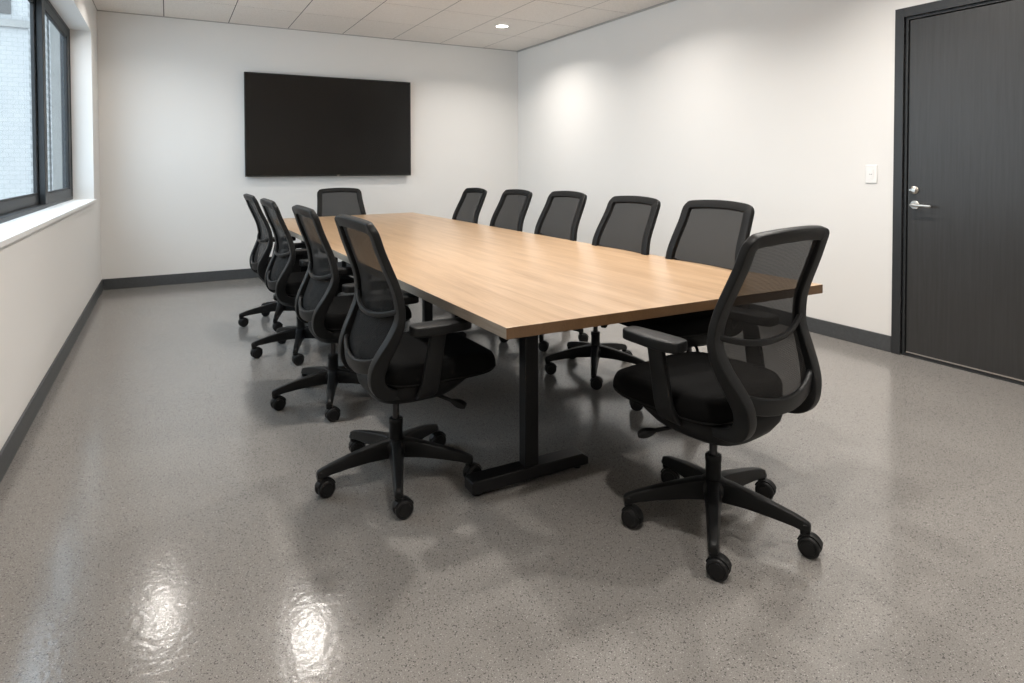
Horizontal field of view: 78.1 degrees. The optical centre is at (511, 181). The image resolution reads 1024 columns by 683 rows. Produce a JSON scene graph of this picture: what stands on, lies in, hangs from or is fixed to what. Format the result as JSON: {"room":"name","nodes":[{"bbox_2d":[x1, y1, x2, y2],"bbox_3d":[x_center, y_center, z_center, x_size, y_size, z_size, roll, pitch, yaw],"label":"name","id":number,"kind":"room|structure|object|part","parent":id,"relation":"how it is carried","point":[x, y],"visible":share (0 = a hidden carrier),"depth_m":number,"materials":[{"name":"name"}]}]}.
{"room":"conference room","nodes":[
{"label":"conference room","id":0,"kind":"room"},
{"bbox_2d":[0,0,101,449],"bbox_3d":[-2.135,-0.221,2.358,0.240,2.896,9.391,-1,2,-29],"label":"wall","id":1,"kind":"structure","parent":0,"point":[50,274],"depth_m":4.09,"materials":[{"name":"white paint"}]},
{"bbox_2d":[0,0,96,247],"bbox_3d":[-3.102,-0.572,4.150,0.262,1.614,4.077,-1,2,-29],"label":"window","id":2,"kind":"structure","parent":1,"relation":"in","point":[11,208],"depth_m":4.62,"materials":[{"name":"grey metal"}]},
{"bbox_3d":[-2.879,-0.570,3.497,0.028,1.531,2.662,-1,2,-29],"label":"fixed sash","id":3,"kind":"part","parent":2,"relation":"part of","materials":[{"name":"grey metal"}]},
{"bbox_3d":[-3.184,-0.584,4.105,0.075,1.587,4.077,-1,2,-29],"label":"frame","id":4,"kind":"part","parent":2,"relation":"part of","materials":[{"name":"grey metal"}]},
{"bbox_3d":[-3.068,0.221,4.187,0.187,0.026,4.077,-1,2,-29],"label":"sill","id":5,"kind":"part","parent":2,"relation":"part of","materials":[{"name":"white paint"}]},
{"bbox_3d":[-3.791,-0.611,5.248,0.037,1.531,1.435,-1,2,-29],"label":"sliding sash","id":6,"kind":"part","parent":2,"relation":"part of","materials":[{"name":"grey metal"}]},
{"bbox_2d":[0,279,102,482],"bbox_3d":[-2.021,1.169,2.452,0.012,0.112,9.391,-1,2,-29],"label":"baseboard","id":7,"kind":"structure","parent":1,"relation":"attached to","point":[12,444],"depth_m":3.36,"materials":[{"name":"rubber"}]},
{"bbox_2d":[97,11,517,278],"bbox_3d":[-2.123,-0.403,7.776,5.443,2.996,0.120,-1,2,-29],"label":"wall","id":8,"kind":"structure","parent":0,"point":[174,183],"depth_m":7.13,"materials":[{"name":"white paint"}]},
{"bbox_2d":[103,262,350,289],"bbox_3d":[-2.089,1.040,7.753,4.939,0.112,0.012,-1,2,-29],"label":"baseboard","id":9,"kind":"structure","parent":8,"relation":"attached to","point":[155,280],"depth_m":6.90,"materials":[{"name":"rubber"}]},
{"bbox_2d":[97,10,516,51],"bbox_3d":[-2.103,-1.795,7.678,4.941,0.009,0.014,-1,2,-29],"label":"trim","id":10,"kind":"structure","parent":8,"relation":"attached to","point":[97,10],"depth_m":7.41,"materials":[{"name":"grey"}]},
{"bbox_2d":[244,72,410,176],"bbox_3d":[-2.174,-0.659,7.628,1.962,1.186,0.082,-1,2,-29],"label":"television","id":11,"kind":"object","parent":8,"relation":"attached to","point":[295,125],"visible":1,"depth_m":7.55,"materials":[{"name":"black"}]},
{"bbox_2d":[92,0,668,50],"bbox_3d":[0.147,-1.753,3.565,5.443,0.100,9.591,-1,2,-29],"label":"ceiling","id":12,"kind":"structure","parent":0,"point":[472,23],"depth_m":6.75,"materials":[{"name":"tile"}]},
{"bbox_2d":[495,24,508,27],"bbox_3d":[-0.115,-1.789,7.276,0.172,0.007,0.172,-1,2,-29],"label":"recessed light","id":13,"kind":"object","parent":12,"relation":"in","point":[498,25],"visible":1,"depth_m":7.28,"materials":[{"name":"white paint"}]},
{"bbox_2d":[0,276,1023,682],"bbox_3d":[0.153,1.242,3.638,5.443,0.100,9.591,-1,2,-29],"label":"floor","id":14,"kind":"structure","parent":0,"point":[161,521],"depth_m":2.18,"materials":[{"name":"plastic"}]},
{"bbox_2d":[238,194,307,330],"bbox_3d":[-1.889,0.625,5.193,0.687,1.065,0.649,-1,2,-31],"label":"office chair","id":15,"kind":"object","parent":14,"relation":"on","point":[259,260],"visible":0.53,"depth_m":5.04,"materials":[{"name":"black plastic"}]},
{"bbox_3d":[-2.067,0.658,5.089,0.060,0.093,0.441,-4,3,-30],"label":"rail","id":16,"kind":"part","parent":15,"relation":"part of","materials":[{"name":"black plastic"}]},
{"bbox_3d":[-2.052,1.043,5.108,0.290,0.102,0.062,-1,2,-30],"label":"leg","id":17,"kind":"part","parent":15,"relation":"part of","materials":[{"name":"black plastic"}]},
{"bbox_3d":[-2.033,0.436,5.104,0.203,0.690,0.555,-4,3,-30],"label":"backrest","id":18,"kind":"part","parent":15,"relation":"part of","materials":[{"name":"black fabric"}]},
{"bbox_3d":[-2.052,0.401,5.092,0.117,0.545,0.474,-4,3,-30],"label":"panel","id":19,"kind":"part","parent":15,"relation":"part of","materials":[{"name":"black fabric"}]},
{"bbox_3d":[-1.864,1.045,5.025,0.062,0.102,0.290,0,1,-12],"label":"leg","id":20,"kind":"part","parent":15,"relation":"part of","materials":[{"name":"black plastic"}]},
{"bbox_3d":[-1.811,0.683,5.241,0.500,0.091,0.500,-1,2,-31],"label":"seat","id":21,"kind":"part","parent":15,"relation":"part of","materials":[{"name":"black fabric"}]},
{"bbox_3d":[-1.727,1.041,5.178,0.290,0.102,0.062,0,1,6],"label":"leg","id":22,"kind":"part","parent":15,"relation":"part of","materials":[{"name":"black plastic"}]},
{"bbox_2d":[250,198,353,365],"bbox_3d":[-1.444,0.643,4.366,0.697,1.068,0.650,-1,2,-31],"label":"office chair","id":23,"kind":"object","parent":14,"relation":"on","point":[284,277],"visible":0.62,"depth_m":4.21,"materials":[{"name":"black plastic"}]},
{"bbox_3d":[-1.617,0.675,4.265,0.060,0.093,0.441,-3,2,-30],"label":"rail","id":24,"kind":"part","parent":23,"relation":"part of","materials":[{"name":"black plastic"}]},
{"bbox_3d":[-1.611,1.063,4.278,0.290,0.102,0.062,-1,2,-30],"label":"leg","id":25,"kind":"part","parent":23,"relation":"part of","materials":[{"name":"black plastic"}]},
{"bbox_3d":[-1.595,0.418,4.271,0.117,0.545,0.474,-3,2,-30],"label":"panel","id":26,"kind":"part","parent":23,"relation":"part of","materials":[{"name":"black fabric"}]},
{"bbox_3d":[-1.577,0.454,4.283,0.203,0.690,0.555,-3,2,-30],"label":"backrest","id":27,"kind":"part","parent":23,"relation":"part of","materials":[{"name":"black fabric"}]},
{"bbox_3d":[-1.590,1.058,4.483,0.290,0.102,0.062,1,2,42],"label":"leg","id":28,"kind":"part","parent":23,"relation":"part of","materials":[{"name":"black plastic"}]},
{"bbox_3d":[-1.558,0.662,4.575,0.105,0.276,0.102,-1,2,-31],"label":"armrest","id":29,"kind":"part","parent":23,"relation":"part of","materials":[{"name":"black plastic"}]},
{"bbox_3d":[-1.423,1.064,4.195,0.062,0.102,0.290,0,1,-12],"label":"leg","id":30,"kind":"part","parent":23,"relation":"part of","materials":[{"name":"black plastic"}]},
{"bbox_3d":[-1.286,1.060,4.348,0.290,0.102,0.062,0,1,6],"label":"leg","id":31,"kind":"part","parent":23,"relation":"part of","materials":[{"name":"black plastic"}]},
{"bbox_3d":[-1.362,0.702,4.416,0.500,0.091,0.500,-1,2,-31],"label":"seat","id":32,"kind":"part","parent":23,"relation":"part of","materials":[{"name":"black fabric"}]},
{"bbox_2d":[270,205,411,421],"bbox_3d":[-0.948,0.660,3.475,0.737,1.075,0.650,-1,2,-31],"label":"office chair","id":33,"kind":"object","parent":14,"relation":"on","point":[318,305],"visible":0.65,"depth_m":3.33,"materials":[{"name":"black plastic"}]},
{"bbox_3d":[-1.133,1.084,3.378,0.290,0.102,0.062,-1,2,-30],"label":"leg","id":34,"kind":"part","parent":33,"relation":"part of","materials":[{"name":"black plastic"}]},
{"bbox_3d":[-1.102,0.690,3.385,0.060,0.093,0.441,-1,2,-31],"label":"rail","id":35,"kind":"part","parent":33,"relation":"part of","materials":[{"name":"black plastic"}]},
{"bbox_3d":[-1.111,1.079,3.582,0.290,0.102,0.062,1,2,42],"label":"leg","id":36,"kind":"part","parent":33,"relation":"part of","materials":[{"name":"black plastic"}]},
{"bbox_3d":[-1.075,0.433,3.395,0.117,0.545,0.474,-1,2,-31],"label":"panel","id":37,"kind":"part","parent":33,"relation":"part of","materials":[{"name":"black fabric"}]},
{"bbox_3d":[-1.057,0.470,3.406,0.203,0.690,0.555,-1,2,-31],"label":"backrest","id":38,"kind":"part","parent":33,"relation":"part of","materials":[{"name":"black plastic"}]},
{"bbox_3d":[-0.945,1.085,3.294,0.062,0.102,0.290,0,1,-12],"label":"leg","id":39,"kind":"part","parent":33,"relation":"part of","materials":[{"name":"black plastic"}]},
{"bbox_3d":[-0.807,1.081,3.447,0.290,0.102,0.062,0,1,6],"label":"leg","id":40,"kind":"part","parent":33,"relation":"part of","materials":[{"name":"black plastic"}]},
{"bbox_3d":[-0.848,0.720,3.535,0.500,0.091,0.500,-1,2,-31],"label":"seat","id":41,"kind":"part","parent":33,"relation":"part of","materials":[{"name":"black fabric"}]},
{"bbox_2d":[317,188,365,275],"bbox_3d":[-1.816,0.595,6.849,0.685,1.044,0.711,-1,2,-31],"label":"office chair","id":42,"kind":"object","parent":14,"relation":"on","point":[330,201],"visible":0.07,"depth_m":6.98,"materials":[{"name":"black fabric"}]},
{"bbox_3d":[-1.885,0.415,6.963,0.555,0.690,0.203,-1,2,-31],"label":"backrest","id":43,"kind":"part","parent":42,"relation":"part of","materials":[{"name":"black fabric"}]},
{"bbox_3d":[-1.895,0.378,6.979,0.474,0.545,0.117,-1,2,-31],"label":"panel","id":44,"kind":"part","parent":42,"relation":"part of","materials":[{"name":"black fabric"}]},
{"bbox_2d":[315,214,495,519],"bbox_3d":[-0.451,0.673,2.596,0.717,1.090,0.650,-1,2,-31],"label":"office chair","id":45,"kind":"object","parent":14,"relation":"on","point":[394,366],"visible":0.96,"depth_m":2.45,"materials":[{"name":"black plastic"}]},
{"bbox_3d":[-0.627,1.104,2.503,0.290,0.102,0.062,-1,2,-30],"label":"leg","id":46,"kind":"part","parent":45,"relation":"part of","materials":[{"name":"black plastic"}]},
{"bbox_3d":[-0.613,0.695,2.500,0.060,0.093,0.441,-1,2,-31],"label":"rail","id":47,"kind":"part","parent":45,"relation":"part of","materials":[{"name":"black plastic"}]},
{"bbox_3d":[-0.586,0.439,2.510,0.117,0.545,0.474,-1,2,-31],"label":"panel","id":48,"kind":"part","parent":45,"relation":"part of","materials":[{"name":"black fabric"}]},
{"bbox_3d":[-0.606,1.099,2.708,0.290,0.102,0.062,1,2,42],"label":"leg","id":49,"kind":"part","parent":45,"relation":"part of","materials":[{"name":"black plastic"}]},
{"bbox_3d":[-0.569,0.475,2.521,0.203,0.690,0.555,-1,2,-31],"label":"backrest","id":50,"kind":"part","parent":45,"relation":"part of","materials":[{"name":"black fabric"}]},
{"bbox_3d":[-0.439,1.105,2.420,0.062,0.102,0.290,0,1,-12],"label":"leg","id":51,"kind":"part","parent":45,"relation":"part of","materials":[{"name":"black plastic"}]},
{"bbox_3d":[-0.405,1.097,2.751,0.062,0.102,0.290,1,2,24],"label":"leg","id":52,"kind":"part","parent":45,"relation":"part of","materials":[{"name":"black plastic"}]},
{"bbox_3d":[-0.315,0.694,2.401,0.105,0.276,0.102,-1,2,-31],"label":"armrest","id":53,"kind":"part","parent":45,"relation":"part of","materials":[{"name":"black plastic"}]},
{"bbox_3d":[-0.301,1.101,2.573,0.290,0.102,0.062,0,1,6],"label":"leg","id":54,"kind":"part","parent":45,"relation":"part of","materials":[{"name":"black plastic"}]},
{"bbox_3d":[-0.360,0.725,2.651,0.500,0.091,0.500,-1,2,-31],"label":"seat","id":55,"kind":"part","parent":45,"relation":"part of","materials":[{"name":"black fabric"}]},
{"bbox_3d":[-0.272,0.865,2.512,0.201,0.049,0.041,0,2,22],"label":"tilt lever","id":56,"kind":"part","parent":45,"relation":"part of","materials":[{"name":"black plastic"}]},
{"bbox_2d":[452,188,486,223],"bbox_3d":[-0.577,0.599,6.065,0.698,1.068,0.665,-1,2,-29],"label":"office chair","id":57,"kind":"object","parent":14,"relation":"on","point":[468,209],"visible":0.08,"depth_m":6.18,"materials":[{"name":"black fabric"}]},
{"bbox_3d":[-0.414,0.364,6.160,0.117,0.545,0.474,5,-1,-29],"label":"panel","id":58,"kind":"part","parent":57,"relation":"part of","materials":[{"name":"black fabric"}]},
{"bbox_2d":[455,189,532,316],"bbox_3d":[-0.175,0.610,5.333,0.703,1.080,0.652,-1,2,-29],"label":"office chair","id":59,"kind":"object","parent":14,"relation":"on","point":[510,212],"visible":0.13,"depth_m":5.43,"materials":[{"name":"black fabric"}]},
{"bbox_3d":[-0.008,0.370,5.414,0.117,0.545,0.474,5,-1,-29],"label":"panel","id":60,"kind":"part","parent":59,"relation":"part of","materials":[{"name":"black fabric"}]},
{"bbox_3d":[-0.028,0.405,5.404,0.203,0.690,0.555,5,-1,-29],"label":"backrest","id":61,"kind":"part","parent":59,"relation":"part of","materials":[{"name":"black fabric"}]},
{"bbox_2d":[499,191,588,351],"bbox_3d":[0.199,0.620,4.660,0.696,1.091,0.651,-1,2,-29],"label":"office chair","id":62,"kind":"object","parent":14,"relation":"on","point":[560,217],"visible":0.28,"depth_m":4.71,"materials":[{"name":"black fabric"}]},
{"bbox_3d":[0.209,1.054,4.500,0.062,0.102,0.290,0,1,2],"label":"leg","id":63,"kind":"part","parent":62,"relation":"part of","materials":[{"name":"black plastic"}]},
{"bbox_3d":[0.366,0.375,4.741,0.117,0.545,0.474,4,-1,-29],"label":"panel","id":64,"kind":"part","parent":62,"relation":"part of","materials":[{"name":"black fabric"}]},
{"bbox_3d":[0.347,0.410,4.731,0.203,0.690,0.555,4,-1,-29],"label":"backrest","id":65,"kind":"part","parent":62,"relation":"part of","materials":[{"name":"black fabric"}]},
{"bbox_3d":[0.380,1.051,4.614,0.290,0.102,0.062,0,1,20],"label":"leg","id":66,"kind":"part","parent":62,"relation":"part of","materials":[{"name":"black plastic"}]},
{"bbox_2d":[267,212,822,495],"bbox_3d":[-0.588,0.793,4.670,1.704,0.750,5.130,-1,2,-29],"label":"conference table","id":67,"kind":"object","parent":14,"relation":"on","point":[507,283],"visible":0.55,"depth_m":2.83,"materials":[{"name":"brown wood"}]},
{"bbox_3d":[-0.607,0.790,4.528,0.062,0.654,0.054,-1,2,-29],"label":"leg","id":68,"kind":"part","parent":67,"relation":"part of","materials":[{"name":"black metal"}]},
{"bbox_3d":[0.068,0.836,2.568,0.062,0.654,0.054,-1,2,-29],"label":"leg","id":69,"kind":"part","parent":67,"relation":"part of","materials":[{"name":"black metal"}]},
{"bbox_2d":[544,196,660,389],"bbox_3d":[0.535,0.640,3.933,0.670,1.088,0.670,-1,2,-29],"label":"office chair","id":70,"kind":"object","parent":14,"relation":"on","point":[627,223],"visible":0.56,"depth_m":3.93,"materials":[{"name":"black fabric"}]},
{"bbox_3d":[0.347,1.068,3.903,0.290,0.102,0.062,0,1,-9],"label":"leg","id":71,"kind":"part","parent":70,"relation":"part of","materials":[{"name":"black plastic"}]},
{"bbox_3d":[0.441,1.063,4.086,0.062,0.102,0.290,-1,2,-27],"label":"leg","id":72,"kind":"part","parent":70,"relation":"part of","materials":[{"name":"black plastic"}]},
{"bbox_3d":[0.491,1.071,3.757,0.062,0.102,0.290,0,1,9],"label":"leg","id":73,"kind":"part","parent":70,"relation":"part of","materials":[{"name":"black plastic"}]},
{"bbox_3d":[0.644,1.064,4.052,0.290,0.102,0.062,-1,2,-45],"label":"leg","id":74,"kind":"part","parent":70,"relation":"part of","materials":[{"name":"black plastic"}]},
{"bbox_3d":[0.675,1.069,3.849,0.290,0.102,0.062,1,2,27],"label":"leg","id":75,"kind":"part","parent":70,"relation":"part of","materials":[{"name":"black plastic"}]},
{"bbox_3d":[0.728,0.395,4.027,0.117,0.545,0.474,5,-1,-29],"label":"panel","id":76,"kind":"part","parent":70,"relation":"part of","materials":[{"name":"black fabric"}]},
{"bbox_3d":[0.707,0.430,4.016,0.203,0.690,0.555,5,-1,-29],"label":"backrest","id":77,"kind":"part","parent":70,"relation":"part of","materials":[{"name":"black plastic"}]},
{"bbox_2d":[619,200,754,410],"bbox_3d":[0.924,0.650,3.336,0.723,1.093,0.652,-1,2,-29],"label":"office chair","id":78,"kind":"object","parent":14,"relation":"on","point":[706,232],"visible":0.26,"depth_m":3.33,"materials":[{"name":"black fabric"}]},
{"bbox_3d":[0.828,0.698,3.280,0.500,0.091,0.500,-1,2,-29],"label":"seat","id":79,"kind":"part","parent":78,"relation":"part of","materials":[{"name":"black fabric"}]},
{"bbox_3d":[1.070,0.407,3.405,0.117,0.545,0.474,2,0,-29],"label":"panel","id":80,"kind":"part","parent":78,"relation":"part of","materials":[{"name":"black fabric"}]},
{"bbox_3d":[1.051,0.443,3.395,0.203,0.690,0.555,2,0,-29],"label":"backrest","id":81,"kind":"part","parent":78,"relation":"part of","materials":[{"name":"black fabric"}]},
{"bbox_2d":[613,225,829,581],"bbox_3d":[0.731,0.681,2.243,0.666,1.088,0.675,-1,2,-38],"label":"office chair","id":82,"kind":"object","parent":14,"relation":"on","point":[760,365],"visible":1,"depth_m":2.07,"materials":[{"name":"black plastic"}]},
{"bbox_3d":[0.538,0.871,2.211,0.201,0.049,0.041,0,1,0],"label":"tilt lever","id":83,"kind":"part","parent":82,"relation":"part of","materials":[{"name":"black plastic"}]},
{"bbox_3d":[0.544,1.108,2.255,0.290,0.102,0.062,0,1,-1],"label":"leg","id":84,"kind":"part","parent":82,"relation":"part of","materials":[{"name":"black plastic"}]},
{"bbox_3d":[0.522,0.674,2.111,0.102,0.276,0.105,-1,2,-38],"label":"armrest","id":85,"kind":"part","parent":82,"relation":"part of","materials":[{"name":"black plastic"}]},
{"bbox_3d":[0.672,0.732,2.307,0.500,0.091,0.500,-1,2,-38],"label":"seat","id":86,"kind":"part","parent":82,"relation":"part of","materials":[{"name":"black fabric"}]},
{"bbox_3d":[0.663,1.103,2.422,0.062,0.102,0.290,-1,1,-19],"label":"leg","id":87,"kind":"part","parent":82,"relation":"part of","materials":[{"name":"black plastic"}]},
{"bbox_3d":[0.666,1.111,2.089,0.062,0.102,0.290,0,1,17],"label":"leg","id":88,"kind":"part","parent":82,"relation":"part of","materials":[{"name":"black plastic"}]},
{"bbox_3d":[0.859,1.104,2.361,0.290,0.102,0.062,-1,2,-37],"label":"leg","id":89,"kind":"part","parent":82,"relation":"part of","materials":[{"name":"black plastic"}]},
{"bbox_3d":[0.862,1.109,2.155,0.290,0.102,0.062,1,2,35],"label":"leg","id":90,"kind":"part","parent":82,"relation":"part of","materials":[{"name":"black plastic"}]},
{"bbox_3d":[0.847,0.477,2.073,0.555,0.676,0.203,-1,3,-38],"label":"backrest","id":91,"kind":"part","parent":82,"relation":"part of","materials":[{"name":"black fabric"}]},
{"bbox_3d":[0.859,0.442,2.056,0.474,0.534,0.117,-1,3,-38],"label":"panel","id":92,"kind":"part","parent":82,"relation":"part of","materials":[{"name":"black fabric"}]},
{"bbox_3d":[0.877,0.694,2.040,0.441,0.092,0.060,-1,3,-38],"label":"rail","id":93,"kind":"part","parent":82,"relation":"part of","materials":[{"name":"black plastic"}]},
{"bbox_2d":[518,0,990,353],"bbox_3d":[2.435,-0.290,4.845,0.240,2.896,9.391,-1,2,-29],"label":"wall","id":94,"kind":"structure","parent":0,"point":[781,109],"depth_m":5.45,"materials":[{"name":"white paint"}]},
{"bbox_2d":[517,0,675,51],"bbox_3d":[2.317,-1.729,4.747,0.022,0.017,9.391,-1,2,-29],"label":"trim","id":95,"kind":"structure","parent":94,"relation":"attached to","point":[669,1],"depth_m":7.14,"materials":[{"name":"grey"}]},
{"bbox_2d":[806,316,890,351],"bbox_3d":[2.327,1.103,4.818,0.012,0.112,9.391,-1,2,-29],"label":"baseboard","id":96,"kind":"structure","parent":94,"relation":"attached to","point":[879,341],"depth_m":4.58,"materials":[{"name":"rubber"}]},
{"bbox_2d":[865,165,876,182],"bbox_3d":[2.521,-0.052,4.431,0.011,0.127,0.083,-1,2,-29],"label":"light switch","id":97,"kind":"object","parent":94,"relation":"attached to","point":[871,170],"visible":1,"depth_m":4.43,"materials":[{"name":"white plastic"}]},
{"bbox_2d":[891,0,1023,385],"bbox_3d":[2.920,0.017,3.794,0.161,2.330,1.188,-1,2,-29],"label":"door","id":98,"kind":"structure","parent":94,"relation":"in","point":[960,291],"depth_m":3.94,"materials":[{"name":"grey paint"}]},
{"bbox_3d":[2.674,0.157,4.136,0.053,0.058,0.151,-1,2,-29],"label":"lever handle","id":99,"kind":"part","parent":98,"relation":"part of","materials":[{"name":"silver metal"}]},
{"label":"outside","id":100,"kind":"structure","parent":0,"visible":0},
{"bbox_3d":[-7.576,4.333,0.531,11.085,0.100,24.000,-1,2,-29],"label":"pavement","id":101,"kind":"object","parent":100,"visible":0},
{"bbox_2d":[0,0,52,199],"bbox_3d":[-13.063,-0.741,12.197,7.030,9.500,6.060,-1,2,-29],"label":"building","id":102,"kind":"structure","parent":101,"relation":"on","point":[16,152],"depth_m":11.15,"materials":[{"name":"white paint"}]},
{"bbox_2d":[50,21,62,189],"bbox_3d":[-6.010,-1.075,15.095,8.100,10.000,0.300,-1,2,-29],"label":"wall","id":103,"kind":"structure","parent":101,"relation":"on","point":[54,33],"depth_m":13.06,"materials":[{"name":"concrete"}]}
]}

